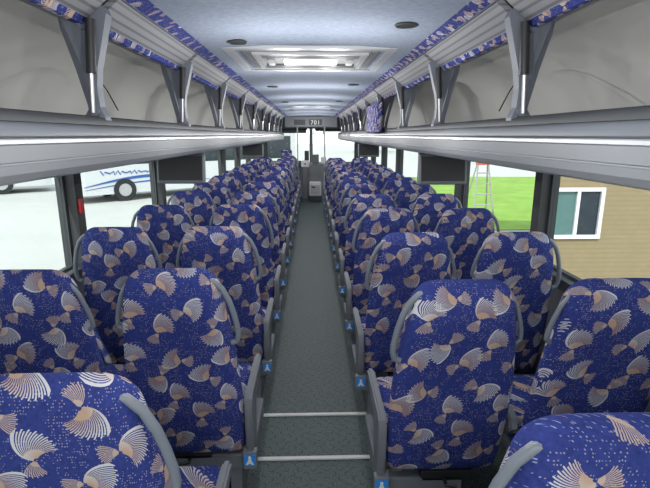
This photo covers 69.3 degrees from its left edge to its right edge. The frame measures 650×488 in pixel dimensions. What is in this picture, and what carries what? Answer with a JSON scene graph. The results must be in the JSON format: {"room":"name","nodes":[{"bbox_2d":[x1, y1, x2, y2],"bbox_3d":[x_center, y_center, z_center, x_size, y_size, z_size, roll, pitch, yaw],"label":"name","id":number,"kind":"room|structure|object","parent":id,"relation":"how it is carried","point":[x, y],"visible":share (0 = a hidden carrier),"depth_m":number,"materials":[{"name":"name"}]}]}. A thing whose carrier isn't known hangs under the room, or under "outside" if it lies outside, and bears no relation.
{"room":"vehicle interior","nodes":[
{"label":"vehicle interior","id":0,"kind":"room"},
{"bbox_2d":[54,123,260,298],"bbox_3d":[-1.616,-0.875,6.270,0.115,2.230,14.500,0,13,-2],"label":"wall","id":1,"kind":"structure","parent":0,"point":[73,184],"depth_m":2.80,"materials":[{"name":"black plastic"}]},
{"bbox_2d":[56,176,73,272],"bbox_3d":[-1.503,-0.026,2.014,0.030,0.700,1.526,0,13,-2],"label":"window","id":2,"kind":"structure","parent":1,"relation":"in","point":[60,180],"depth_m":2.75,"materials":[{"name":"black metal"}]},
{"bbox_2d":[77,198,83,213],"bbox_3d":[-1.442,-0.224,2.781,0.028,0.090,0.030,0,13,-2],"label":"handle","id":3,"kind":"object","parent":1,"relation":"attached to","point":[80,200],"visible":1,"depth_m":2.77,"materials":[{"name":"red plastic"}]},
{"bbox_2d":[0,0,287,185],"bbox_3d":[-1.112,-1.406,5.315,0.800,0.588,12.750,0,13,-2],"label":"luggage rack","id":4,"kind":"object","parent":1,"relation":"attached to","point":[58,117],"visible":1,"depth_m":2.00,"materials":[{"name":"plastic"}]},
{"bbox_2d":[103,84,118,110],"bbox_3d":[-1.067,-0.709,2.217,0.006,0.185,0.723,-9,16,-34],"label":"cable","id":5,"kind":"object","parent":4,"relation":"attached to","point":[103,84],"visible":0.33,"depth_m":2.02,"materials":[{"name":"plastic"}]},
{"bbox_2d":[157,154,205,183],"bbox_3d":[-1.046,-0.552,3.421,0.344,0.225,0.080,0,13,-2],"label":"monitor","id":6,"kind":"object","parent":4,"relation":"hanging from","point":[189,169],"visible":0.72,"depth_m":3.40,"materials":[{"name":"grey plastic"}]},
{"bbox_2d":[242,144,263,156],"bbox_3d":[-1.164,-1.512,7.559,0.344,0.225,0.080,0,13,-2],"label":"monitor","id":7,"kind":"object","parent":4,"relation":"hanging from","point":[255,150],"visible":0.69,"depth_m":7.53,"materials":[{"name":"grey plastic"}]},
{"bbox_2d":[150,161,157,204],"bbox_3d":[-1.550,-0.392,3.591,0.030,0.700,1.526,0,13,-2],"label":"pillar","id":8,"kind":"structure","parent":1,"relation":"in","point":[153,174],"depth_m":4.32,"materials":[{"name":"grey metal"}]},
{"bbox_2d":[219,150,221,174],"bbox_3d":[-1.643,-1.123,6.746,0.030,0.700,1.526,0,13,-2],"label":"window","id":9,"kind":"structure","parent":1,"relation":"in","point":[220,164],"depth_m":7.47,"materials":[{"name":"clear glass"}]},
{"bbox_2d":[235,147,236,166],"bbox_3d":[-1.690,-1.489,8.323,0.030,0.700,1.526,0,13,-2],"label":"window","id":10,"kind":"structure","parent":1,"relation":"in","point":[235,147],"depth_m":9.04,"materials":[{"name":"clear glass"}]},
{"bbox_2d":[0,144,535,269],"bbox_3d":[-2.028,-12.938,68.827,180.000,0.100,180.000,0,13,-2],"label":"sky","id":11,"kind":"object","parent":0,"point":[30,229],"depth_m":18.53,"materials":[{"name":"white"}]},
{"bbox_2d":[0,178,51,193],"bbox_3d":[-20.150,-3.909,22.119,12.320,3.420,3.160,-8,15,-32],"label":"coach","id":12,"kind":"object","parent":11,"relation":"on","point":[5,189],"visible":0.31,"depth_m":23.99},
{"bbox_2d":[80,133,294,200],"bbox_3d":[-7.053,-4.419,24.316,12.320,3.420,3.160,-12,18,-42],"label":"coach","id":13,"kind":"object","parent":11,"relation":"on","point":[123,182],"visible":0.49,"depth_m":21.39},
{"bbox_2d":[553,176,649,278],"bbox_3d":[7.531,-1.649,10.317,7.400,4.350,4.200,0,13,-2],"label":"building","id":14,"kind":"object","parent":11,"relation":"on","point":[602,230],"visible":0.46,"depth_m":8.71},
{"bbox_2d":[101,0,513,117],"bbox_3d":[-0.184,-1.917,6.071,2.800,0.110,14.500,0,13,-2],"label":"ceiling","id":15,"kind":"structure","parent":0,"point":[370,23],"depth_m":2.12,"materials":[{"name":"plastic"}]},
{"bbox_2d":[227,40,246,44],"bbox_3d":[-0.444,-1.017,2.370,0.103,0.009,0.103,0,13,-2],"label":"ceiling speaker","id":16,"kind":"object","parent":15,"relation":"attached to","point":[233,42],"visible":1,"depth_m":2.36,"materials":[{"name":"plastic"}]},
{"bbox_2d":[222,45,397,71],"bbox_3d":[-0.091,-1.153,2.975,0.950,0.034,0.920,0,13,-2],"label":"ceiling hatch","id":17,"kind":"object","parent":15,"relation":"attached to","point":[262,57],"visible":0.95,"depth_m":2.79,"materials":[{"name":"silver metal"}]},
{"bbox_2d":[284,116,336,126],"bbox_3d":[-0.352,-3.062,11.760,1.320,0.270,0.135,0,13,-2],"label":"header","id":18,"kind":"object","parent":15,"relation":"attached to","point":[289,121],"visible":0.98,"depth_m":11.70,"materials":[{"name":"grey plastic"}]},
{"bbox_2d":[290,105,330,107],"bbox_3d":[-0.237,-2.303,7.880,0.680,0.010,0.600,0,13,-2],"label":"ceiling hatch","id":19,"kind":"object","parent":15,"relation":"attached to","point":[291,106],"visible":1,"depth_m":7.83,"materials":[{"name":"grey plastic"}]},
{"bbox_2d":[394,22,418,28],"bbox_3d":[0.347,-0.932,2.002,0.103,0.009,0.103,0,13,-2],"label":"ceiling speaker","id":20,"kind":"object","parent":15,"relation":"attached to","point":[402,25],"visible":1,"depth_m":1.99,"materials":[{"name":"plastic"}]},
{"bbox_2d":[396,24,416,27],"bbox_3d":[0.347,-0.932,2.002,0.088,0.008,0.088,0,13,-2],"label":"grille","id":21,"kind":"object","parent":20,"relation":"attached to","point":[397,25],"depth_m":1.99,"materials":[{"name":"plastic"}]},
{"bbox_2d":[261,118,359,161],"bbox_3d":[-0.395,-2.489,13.409,2.800,2.310,0.060,0,13,-2],"label":"wall","id":22,"kind":"structure","parent":0,"point":[338,120],"depth_m":13.22,"materials":[{"name":"grey plastic"}]},
{"bbox_2d":[267,129,309,156],"bbox_3d":[-1.032,-2.729,13.334,1.225,1.050,0.040,0,13,-2],"label":"window","id":23,"kind":"structure","parent":22,"relation":"in","point":[309,129],"depth_m":13.29,"materials":[{"name":"clear glass"}]},
{"bbox_2d":[267,129,306,132],"bbox_3d":[-1.051,-3.155,13.101,1.100,0.125,0.050,0,13,-2],"label":"blind","id":24,"kind":"object","parent":23,"relation":"attached to","point":[283,130],"visible":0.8,"depth_m":13.10,"materials":[{"name":"fabric"}]},
{"bbox_2d":[270,130,305,132],"bbox_3d":[-1.051,-3.138,13.105,1.060,0.090,0.006,0,13,-2],"label":"shade","id":25,"kind":"object","parent":23,"relation":"attached to","point":[284,131],"depth_m":13.11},
{"bbox_2d":[312,129,354,157],"bbox_3d":[0.242,-2.737,13.370,1.225,1.050,0.040,0,13,-2],"label":"window","id":26,"kind":"structure","parent":22,"relation":"in","point":[312,129],"depth_m":13.34,"materials":[{"name":"clear glass"}]},
{"bbox_2d":[315,129,352,131],"bbox_3d":[0.269,-3.183,13.134,1.100,0.085,0.050,0,13,-2],"label":"blind","id":27,"kind":"object","parent":26,"relation":"attached to","point":[326,130],"visible":0.6,"depth_m":13.13,"materials":[{"name":"fabric"}]},
{"bbox_2d":[316,130,352,131],"bbox_3d":[0.269,-3.166,13.138,1.060,0.050,0.006,0,13,-2],"label":"shade","id":28,"kind":"object","parent":26,"relation":"attached to","point":[316,130],"depth_m":13.13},
{"bbox_2d":[229,197,505,487],"bbox_3d":[-0.184,0.241,6.572,2.800,0.080,14.500,0,13,-2],"label":"floor","id":29,"kind":"structure","parent":0,"point":[313,370],"depth_m":3.22,"materials":[{"name":"plastic"}]},
{"bbox_2d":[0,269,126,378],"bbox_3d":[-1.149,0.612,2.164,0.497,1.190,0.675,0,13,-2],"label":"chair","id":30,"kind":"object","parent":29,"relation":"on","point":[47,325],"visible":0.53,"depth_m":1.78,"materials":[{"name":"fabric"}]},
{"bbox_2d":[104,364,126,378],"bbox_3d":[-1.139,0.738,2.330,0.450,0.130,0.410,0,13,-2],"label":"seat cushion","id":31,"kind":"object","parent":30,"relation":"on","point":[118,369],"depth_m":2.43,"materials":[{"name":"fabric"}]},
{"bbox_2d":[0,372,231,487],"bbox_3d":[-0.581,0.790,1.396,0.564,1.190,0.675,0,13,-2],"label":"chair","id":32,"kind":"object","parent":29,"relation":"on","point":[70,429],"visible":1,"depth_m":0.98,"materials":[{"name":"fabric"}]},
{"bbox_2d":[179,466,219,487],"bbox_3d":[-0.586,0.916,1.561,0.450,0.130,0.410,0,13,-2],"label":"seat cushion","id":33,"kind":"object","parent":32,"relation":"on","point":[191,476],"depth_m":1.67,"materials":[{"name":"fabric"}]},
{"bbox_2d":[73,227,161,363],"bbox_3d":[-1.174,0.422,2.982,0.497,1.190,0.675,0,13,-2],"label":"chair","id":34,"kind":"object","parent":29,"relation":"on","point":[110,255],"visible":0.62,"depth_m":2.60,"materials":[{"name":"fabric"}]},
{"bbox_2d":[131,205,194,267],"bbox_3d":[-1.198,0.232,3.800,0.497,1.190,0.675,0,13,-2],"label":"chair","id":35,"kind":"object","parent":29,"relation":"on","point":[165,226],"visible":0.3,"depth_m":3.39,"materials":[{"name":"fabric"}]},
{"bbox_2d":[115,268,263,487],"bbox_3d":[-0.586,0.608,2.180,0.564,1.190,0.675,0,13,-2],"label":"chair","id":36,"kind":"object","parent":29,"relation":"on","point":[180,352],"visible":0.88,"depth_m":1.88,"materials":[{"name":"fabric"}]},
{"bbox_2d":[239,363,251,416],"bbox_3d":[-0.592,0.734,2.345,0.450,0.130,0.410,0,13,-2],"label":"seat cushion","id":37,"kind":"object","parent":36,"relation":"on","point":[245,368],"depth_m":2.38,"materials":[{"name":"fabric"}]},
{"bbox_2d":[166,191,216,226],"bbox_3d":[-1.222,0.043,4.618,0.497,1.190,0.675,0,13,-2],"label":"chair","id":38,"kind":"object","parent":29,"relation":"on","point":[199,205],"visible":0.35,"depth_m":4.19,"materials":[{"name":"fabric"}]},
{"bbox_2d":[191,182,231,207],"bbox_3d":[-1.247,-0.147,5.436,0.497,1.190,0.675,0,13,-2],"label":"chair","id":39,"kind":"object","parent":29,"relation":"on","point":[219,192],"visible":0.26,"depth_m":5.01,"materials":[{"name":"fabric"}]},
{"bbox_2d":[176,226,275,397],"bbox_3d":[-0.610,0.418,2.998,0.564,1.190,0.675,0,13,-2],"label":"chair","id":40,"kind":"object","parent":29,"relation":"on","point":[224,251],"visible":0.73,"depth_m":2.65,"materials":[{"name":"fabric"}]},
{"bbox_2d":[261,307,266,340],"bbox_3d":[-0.616,0.544,3.163,0.450,0.130,0.410,0,13,-2],"label":"seat cushion","id":41,"kind":"object","parent":40,"relation":"on","point":[264,309],"depth_m":3.18,"materials":[{"name":"fabric"}]},
{"bbox_2d":[208,175,243,198],"bbox_3d":[-1.271,-0.337,6.254,0.497,1.190,0.675,0,13,-2],"label":"chair","id":42,"kind":"object","parent":29,"relation":"on","point":[232,182],"visible":0.27,"depth_m":5.82,"materials":[{"name":"fabric"}]},
{"bbox_2d":[222,170,250,189],"bbox_3d":[-1.295,-0.527,7.072,0.497,1.190,0.675,0,13,-2],"label":"chair","id":43,"kind":"object","parent":29,"relation":"on","point":[243,177],"visible":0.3,"depth_m":6.64,"materials":[{"name":"fabric"}]},
{"bbox_2d":[232,167,257,181],"bbox_3d":[-1.320,-0.716,7.890,0.497,1.190,0.675,0,13,-2],"label":"chair","id":44,"kind":"object","parent":29,"relation":"on","point":[251,172],"visible":0.21,"depth_m":7.46,"materials":[{"name":"fabric"}]},
{"bbox_2d":[209,204,282,332],"bbox_3d":[-0.634,0.229,3.816,0.564,1.190,0.675,0,13,-2],"label":"chair","id":45,"kind":"object","parent":29,"relation":"on","point":[251,218],"visible":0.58,"depth_m":3.45,"materials":[{"name":"fabric"}]},
{"bbox_2d":[240,163,262,176],"bbox_3d":[-1.344,-0.906,8.708,0.497,1.190,0.675,0,13,-2],"label":"chair","id":46,"kind":"object","parent":29,"relation":"on","point":[257,168],"visible":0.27,"depth_m":8.28,"materials":[{"name":"fabric"}]},
{"bbox_2d":[247,161,266,171],"bbox_3d":[-1.368,-1.096,9.526,0.497,1.190,0.675,0,13,-2],"label":"chair","id":47,"kind":"object","parent":29,"relation":"on","point":[261,163],"visible":0.17,"depth_m":9.09,"materials":[{"name":"fabric"}]},
{"bbox_2d":[230,191,286,309],"bbox_3d":[-0.659,0.039,4.634,0.564,1.190,0.675,0,13,-2],"label":"chair","id":48,"kind":"object","parent":29,"relation":"on","point":[264,200],"visible":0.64,"depth_m":4.27,"materials":[{"name":"fabric"}]},
{"bbox_2d":[252,159,270,169],"bbox_3d":[-1.393,-1.286,10.344,0.497,1.190,0.675,0,13,-2],"label":"chair","id":49,"kind":"object","parent":29,"relation":"on","point":[265,161],"visible":0.17,"depth_m":9.91,"materials":[{"name":"fabric"}]},
{"bbox_2d":[257,157,273,165],"bbox_3d":[-1.417,-1.475,11.162,0.497,1.190,0.675,0,13,-2],"label":"chair","id":50,"kind":"object","parent":29,"relation":"on","point":[269,159],"visible":0.21,"depth_m":10.72,"materials":[{"name":"fabric"}]},
{"bbox_2d":[244,182,290,275],"bbox_3d":[-0.683,-0.151,5.452,0.564,1.190,0.675,0,13,-2],"label":"chair","id":51,"kind":"object","parent":29,"relation":"on","point":[272,188],"visible":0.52,"depth_m":5.08,"materials":[{"name":"fabric"}]},
{"bbox_2d":[254,175,292,247],"bbox_3d":[-0.708,-0.341,6.270,0.564,1.190,0.675,0,13,-2],"label":"chair","id":52,"kind":"object","parent":29,"relation":"on","point":[278,180],"visible":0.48,"depth_m":5.90,"materials":[{"name":"fabric"}]},
{"bbox_2d":[262,170,294,248],"bbox_3d":[-0.732,-0.530,7.088,0.564,1.190,0.675,0,13,-2],"label":"chair","id":53,"kind":"object","parent":29,"relation":"on","point":[282,174],"visible":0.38,"depth_m":6.72,"materials":[{"name":"fabric"}]},
{"bbox_2d":[267,167,296,224],"bbox_3d":[-0.756,-0.720,7.906,0.564,1.190,0.675,0,13,-2],"label":"chair","id":54,"kind":"object","parent":29,"relation":"on","point":[286,170],"visible":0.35,"depth_m":7.55,"materials":[{"name":"fabric"}]},
{"bbox_2d":[271,163,297,215],"bbox_3d":[-0.780,-0.910,8.724,0.564,1.190,0.675,0,13,-2],"label":"chair","id":55,"kind":"object","parent":29,"relation":"on","point":[287,165],"visible":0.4,"depth_m":8.35,"materials":[{"name":"fabric"}]},
{"bbox_2d":[277,150,291,160],"bbox_3d":[-0.975,-1.775,12.165,0.500,1.320,0.550,0,13,-2],"label":"chair","id":56,"kind":"object","parent":29,"relation":"on","point":[284,153],"visible":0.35,"depth_m":11.78,"materials":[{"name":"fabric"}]},
{"bbox_2d":[276,161,298,208],"bbox_3d":[-0.805,-1.100,9.542,0.564,1.190,0.675,0,13,-2],"label":"chair","id":57,"kind":"object","parent":29,"relation":"on","point":[288,162],"visible":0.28,"depth_m":9.18,"materials":[{"name":"fabric"}]},
{"bbox_2d":[278,159,299,202],"bbox_3d":[-0.829,-1.289,10.360,0.564,1.190,0.675,0,13,-2],"label":"chair","id":58,"kind":"object","parent":29,"relation":"on","point":[291,160],"visible":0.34,"depth_m":10.00,"materials":[{"name":"fabric"}]},
{"bbox_2d":[281,157,300,196],"bbox_3d":[-0.854,-1.479,11.178,0.564,1.190,0.675,0,13,-2],"label":"chair","id":59,"kind":"object","parent":29,"relation":"on","point":[293,158],"visible":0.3,"depth_m":10.79,"materials":[{"name":"fabric"}]},
{"bbox_2d":[297,127,298,178],"bbox_3d":[-0.731,-2.178,12.618,0.100,1.900,0.100,0,13,-2],"label":"stanchion","id":60,"kind":"object","parent":29,"relation":"on","point":[297,127],"visible":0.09,"depth_m":12.51,"materials":[{"name":"white paint"}]},
{"bbox_2d":[301,160,308,198],"bbox_3d":[-0.525,-1.708,12.542,0.220,1.020,0.292,0,13,-2],"label":"box","id":61,"kind":"object","parent":29,"relation":"on","point":[304,163],"visible":1,"depth_m":12.43,"materials":[{"name":"grey plastic"}]},
{"bbox_2d":[272,151,349,196],"bbox_3d":[-0.379,-1.930,12.966,2.600,1.260,0.936,0,13,-2],"label":"dashboard","id":62,"kind":"object","parent":29,"relation":"on","point":[316,168],"visible":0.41,"depth_m":12.90,"materials":[{"name":"plastic"}]},
{"bbox_2d":[258,455,369,460],"bbox_3d":[-0.063,1.138,2.501,0.840,0.012,0.024,0,13,-2],"label":"floor strip","id":63,"kind":"object","parent":29,"relation":"on","point":[328,457],"visible":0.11,"depth_m":2.50,"materials":[{"name":"silver metal"}]},
{"bbox_2d":[263,412,366,416],"bbox_3d":[-0.075,1.048,2.890,0.840,0.012,0.024,0,13,-2],"label":"floor strip","id":64,"kind":"object","parent":29,"relation":"on","point":[324,413],"visible":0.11,"depth_m":2.88,"materials":[{"name":"silver metal"}]},
{"bbox_2d":[309,181,320,201],"bbox_3d":[-0.252,-1.354,12.166,0.300,0.500,0.380,0,13,-2],"label":"base cabinet","id":65,"kind":"object","parent":29,"relation":"on","point":[314,186],"visible":1,"depth_m":12.00,"materials":[{"name":"white paint"}]},
{"bbox_2d":[324,127,324,185],"bbox_3d":[-0.011,-2.183,12.639,0.100,1.900,0.100,0,13,-2],"label":"stanchion","id":66,"kind":"object","parent":29,"relation":"on","point":[324,127],"visible":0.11,"depth_m":12.57,"materials":[{"name":"white paint"}]},
{"bbox_2d":[313,127,323,133],"bbox_3d":[-0.172,-3.084,12.455,0.280,0.350,0.164,0,13,-2],"label":"mirror","id":67,"kind":"object","parent":66,"relation":"attached to","point":[318,131],"visible":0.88,"depth_m":12.41,"materials":[{"name":"mirror"}]},
{"bbox_2d":[322,158,342,199],"bbox_3d":[0.215,-1.385,10.774,0.564,1.190,0.675,0,13,-2],"label":"chair","id":68,"kind":"object","parent":29,"relation":"on","point":[329,159],"visible":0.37,"depth_m":10.39,"materials":[{"name":"fabric"}]},
{"bbox_2d":[323,160,344,204],"bbox_3d":[0.239,-1.201,9.980,0.564,1.190,0.675,0,13,-2],"label":"chair","id":69,"kind":"object","parent":29,"relation":"on","point":[330,161],"visible":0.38,"depth_m":9.61,"materials":[{"name":"fabric"}]},
{"bbox_2d":[324,162,348,211],"bbox_3d":[0.262,-1.017,9.187,0.564,1.190,0.675,0,13,-2],"label":"chair","id":70,"kind":"object","parent":29,"relation":"on","point":[332,164],"visible":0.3,"depth_m":8.81,"materials":[{"name":"fabric"}]},
{"bbox_2d":[326,165,351,218],"bbox_3d":[0.286,-0.833,8.393,0.564,1.190,0.675,0,13,-2],"label":"chair","id":71,"kind":"object","parent":29,"relation":"on","point":[334,167],"visible":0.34,"depth_m":8.02,"materials":[{"name":"fabric"}]},
{"bbox_2d":[327,168,356,227],"bbox_3d":[0.309,-0.649,7.600,0.564,1.190,0.675,0,13,-2],"label":"chair","id":72,"kind":"object","parent":29,"relation":"on","point":[337,171],"visible":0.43,"depth_m":7.22,"materials":[{"name":"fabric"}]},
{"bbox_2d":[329,172,362,239],"bbox_3d":[0.333,-0.465,6.806,0.564,1.190,0.675,0,13,-2],"label":"chair","id":73,"kind":"object","parent":29,"relation":"on","point":[342,175],"visible":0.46,"depth_m":6.43,"materials":[{"name":"fabric"}]},
{"bbox_2d":[331,177,370,253],"bbox_3d":[0.357,-0.281,6.013,0.564,1.190,0.675,0,13,-2],"label":"chair","id":74,"kind":"object","parent":29,"relation":"on","point":[347,181],"visible":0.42,"depth_m":5.64,"materials":[{"name":"fabric"}]},
{"bbox_2d":[334,184,382,285],"bbox_3d":[0.380,-0.097,5.219,0.564,1.190,0.675,0,13,-2],"label":"chair","id":75,"kind":"object","parent":29,"relation":"on","point":[352,190],"visible":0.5,"depth_m":4.84,"materials":[{"name":"fabric"}]},
{"bbox_2d":[350,158,367,167],"bbox_3d":[0.778,-1.389,10.790,0.497,1.190,0.675,0,13,-2],"label":"chair","id":76,"kind":"object","parent":29,"relation":"on","point":[354,160],"visible":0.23,"depth_m":10.35,"materials":[{"name":"fabric"}]},
{"bbox_2d":[353,160,371,171],"bbox_3d":[0.802,-1.205,9.996,0.497,1.190,0.675,0,13,-2],"label":"chair","id":77,"kind":"object","parent":29,"relation":"on","point":[357,163],"visible":0.2,"depth_m":9.56,"materials":[{"name":"fabric"}]},
{"bbox_2d":[338,194,396,316],"bbox_3d":[0.404,0.087,4.425,0.564,1.190,0.675,0,13,-2],"label":"chair","id":78,"kind":"object","parent":29,"relation":"on","point":[361,203],"visible":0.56,"depth_m":4.05,"materials":[{"name":"fabric"}]},
{"bbox_2d":[357,162,378,174],"bbox_3d":[0.826,-1.021,9.203,0.497,1.190,0.675,0,13,-2],"label":"chair","id":79,"kind":"object","parent":29,"relation":"on","point":[362,165],"visible":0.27,"depth_m":8.76,"materials":[{"name":"fabric"}]},
{"bbox_2d":[361,165,384,177],"bbox_3d":[0.849,-0.837,8.409,0.497,1.190,0.675,0,13,-2],"label":"chair","id":80,"kind":"object","parent":29,"relation":"on","point":[367,168],"visible":0.23,"depth_m":7.97,"materials":[{"name":"fabric"}]},
{"bbox_2d":[367,168,393,183],"bbox_3d":[0.873,-0.653,7.616,0.497,1.190,0.675,0,13,-2],"label":"chair","id":81,"kind":"object","parent":29,"relation":"on","point":[374,172],"visible":0.21,"depth_m":7.18,"materials":[{"name":"fabric"}]},
{"bbox_2d":[343,208,419,343],"bbox_3d":[0.427,0.271,3.632,0.564,1.190,0.675,0,13,-2],"label":"chair","id":82,"kind":"object","parent":29,"relation":"on","point":[376,223],"visible":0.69,"depth_m":3.26,"materials":[{"name":"fabric"}]},
{"bbox_2d":[374,172,404,193],"bbox_3d":[0.896,-0.469,6.822,0.497,1.190,0.675,0,13,-2],"label":"chair","id":83,"kind":"object","parent":29,"relation":"on","point":[381,179],"visible":0.23,"depth_m":6.38,"materials":[{"name":"fabric"}]},
{"bbox_2d":[382,177,417,202],"bbox_3d":[0.920,-0.285,6.028,0.497,1.190,0.675,0,13,-2],"label":"chair","id":84,"kind":"object","parent":29,"relation":"on","point":[392,186],"visible":0.28,"depth_m":5.59,"materials":[{"name":"fabric"}]},
{"bbox_2d":[351,232,455,416],"bbox_3d":[0.451,0.455,2.838,0.564,1.190,0.675,0,13,-2],"label":"chair","id":85,"kind":"object","parent":29,"relation":"on","point":[404,261],"visible":0.65,"depth_m":2.49,"materials":[{"name":"fabric"}]},
{"bbox_2d":[360,316,365,351],"bbox_3d":[0.449,0.581,3.003,0.450,0.130,0.410,0,13,-2],"label":"seat cushion","id":86,"kind":"object","parent":85,"relation":"on","point":[363,319],"depth_m":3.03,"materials":[{"name":"fabric"}]},
{"bbox_2d":[394,184,436,212],"bbox_3d":[0.944,-0.101,5.235,0.497,1.190,0.675,0,13,-2],"label":"chair","id":87,"kind":"object","parent":29,"relation":"on","point":[407,195],"visible":0.22,"depth_m":4.80,"materials":[{"name":"fabric"}]},
{"bbox_2d":[411,194,461,232],"bbox_3d":[0.967,0.084,4.441,0.497,1.190,0.675,0,13,-2],"label":"chair","id":88,"kind":"object","parent":29,"relation":"on","point":[428,209],"visible":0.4,"depth_m":4.01,"materials":[{"name":"fabric"}]},
{"bbox_2d":[365,279,523,487],"bbox_3d":[0.475,0.639,2.045,0.564,1.190,0.675,0,13,-2],"label":"chair","id":89,"kind":"object","parent":29,"relation":"on","point":[444,411],"visible":1,"depth_m":1.76,"materials":[{"name":"fabric"}]},
{"bbox_2d":[377,376,392,439],"bbox_3d":[0.473,0.765,2.210,0.450,0.130,0.410,0,13,-2],"label":"seat cushion","id":90,"kind":"object","parent":89,"relation":"on","point":[384,383],"depth_m":2.24,"materials":[{"name":"fabric"}]},
{"bbox_2d":[434,208,499,278],"bbox_3d":[0.991,0.268,3.648,0.497,1.190,0.675,0,13,-2],"label":"chair","id":91,"kind":"object","parent":29,"relation":"on","point":[465,230],"visible":0.29,"depth_m":3.24,"materials":[{"name":"fabric"}]},
{"bbox_2d":[470,232,560,374],"bbox_3d":[1.015,0.452,2.854,0.497,1.190,0.675,0,13,-2],"label":"chair","id":92,"kind":"object","parent":29,"relation":"on","point":[523,261],"visible":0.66,"depth_m":2.47,"materials":[{"name":"fabric"}]},
{"bbox_2d":[488,412,649,487],"bbox_3d":[0.516,0.824,1.252,0.564,1.190,0.675,0,13,-2],"label":"chair","id":93,"kind":"object","parent":29,"relation":"on","point":[573,450],"visible":1,"depth_m":0.81,"materials":[{"name":"fabric"}]},
{"bbox_2d":[500,278,649,451],"bbox_3d":[1.038,0.636,2.061,0.497,1.190,0.675,0,13,-2],"label":"chair","id":94,"kind":"object","parent":29,"relation":"on","point":[595,358],"visible":0.56,"depth_m":1.71,"materials":[{"name":"fabric"}]},
{"bbox_2d":[508,374,534,438],"bbox_3d":[1.021,0.762,2.225,0.450,0.130,0.410,0,13,-2],"label":"seat cushion","id":95,"kind":"object","parent":94,"relation":"on","point":[522,384],"depth_m":2.19,"materials":[{"name":"fabric"}]},
{"bbox_2d":[412,177,534,230],"bbox_3d":[21.107,-2.663,24.247,36.400,0.030,18.800,0,13,-2],"label":"lawn","id":96,"kind":"structure","parent":0,"point":[512,197],"depth_m":22.14,"materials":[{"name":"green plant"}]},
{"bbox_2d":[468,162,494,221],"bbox_3d":[5.288,-1.804,16.014,0.930,2.007,1.046,0,13,-2],"label":"step ladder","id":97,"kind":"object","parent":96,"relation":"on","point":[477,163],"visible":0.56,"depth_m":15.71,"materials":[{"name":"metal"}]},
{"bbox_2d":[362,123,649,411],"bbox_3d":[1.248,-0.893,6.351,0.115,2.230,14.500,0,13,-2],"label":"wall","id":98,"kind":"structure","parent":0,"point":[542,187],"depth_m":2.85,"materials":[{"name":"black plastic"}]},
{"bbox_2d":[384,147,386,167],"bbox_3d":[1.198,-1.508,8.405,0.030,0.700,1.526,0,13,-2],"label":"window","id":99,"kind":"structure","parent":98,"relation":"in","point":[385,147],"depth_m":9.12,"materials":[{"name":"glass"}]},
{"bbox_2d":[400,150,402,173],"bbox_3d":[1.245,-1.142,6.827,0.030,0.700,1.526,0,13,-2],"label":"window","id":100,"kind":"structure","parent":98,"relation":"in","point":[401,151],"depth_m":7.55,"materials":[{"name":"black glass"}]},
{"bbox_2d":[462,161,468,207],"bbox_3d":[1.339,-0.410,3.673,0.030,0.700,1.526,0,13,-2],"label":"window","id":101,"kind":"structure","parent":98,"relation":"in","point":[464,185],"depth_m":4.42,"materials":[{"name":"black metal"}]},
{"bbox_2d":[334,0,649,190],"bbox_3d":[0.791,-1.419,5.369,0.800,0.588,12.750,0,13,-2],"label":"luggage rack","id":102,"kind":"object","parent":98,"relation":"attached to","point":[577,106],"visible":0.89,"depth_m":1.89,"materials":[{"name":"plastic"}]},
{"bbox_2d":[358,143,378,156],"bbox_3d":[0.706,-1.524,7.612,0.344,0.225,0.080,0,13,-2],"label":"monitor","id":103,"kind":"object","parent":102,"relation":"hanging from","point":[364,150],"visible":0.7,"depth_m":7.59,"materials":[{"name":"grey plastic"}]},
{"bbox_2d":[366,101,382,132],"bbox_3d":[0.483,-1.244,4.655,0.045,0.280,0.900,0,13,-2],"label":"bin cover","id":104,"kind":"object","parent":102,"relation":"hanging from","point":[374,111],"visible":1,"depth_m":4.43,"materials":[{"name":"fabric"}]},
{"bbox_2d":[418,154,466,184],"bbox_3d":[0.837,-0.537,3.357,0.344,0.225,0.080,0,13,-2],"label":"monitor","id":105,"kind":"object","parent":102,"relation":"hanging from","point":[432,169],"visible":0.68,"depth_m":3.33,"materials":[{"name":"grey plastic"}]},
{"bbox_2d":[499,86,512,110],"bbox_3d":[0.931,-0.722,2.273,0.006,0.185,0.723,8,15,31],"label":"cable","id":106,"kind":"object","parent":102,"relation":"attached to","point":[512,86],"visible":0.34,"depth_m":2.06,"materials":[{"name":"plastic"}]},
{"bbox_2d":[546,175,581,281],"bbox_3d":[1.386,-0.045,2.095,0.030,0.700,1.526,0,13,-2],"label":"window","id":107,"kind":"structure","parent":98,"relation":"in","point":[554,182],"depth_m":2.80,"materials":[{"name":"black metal"}]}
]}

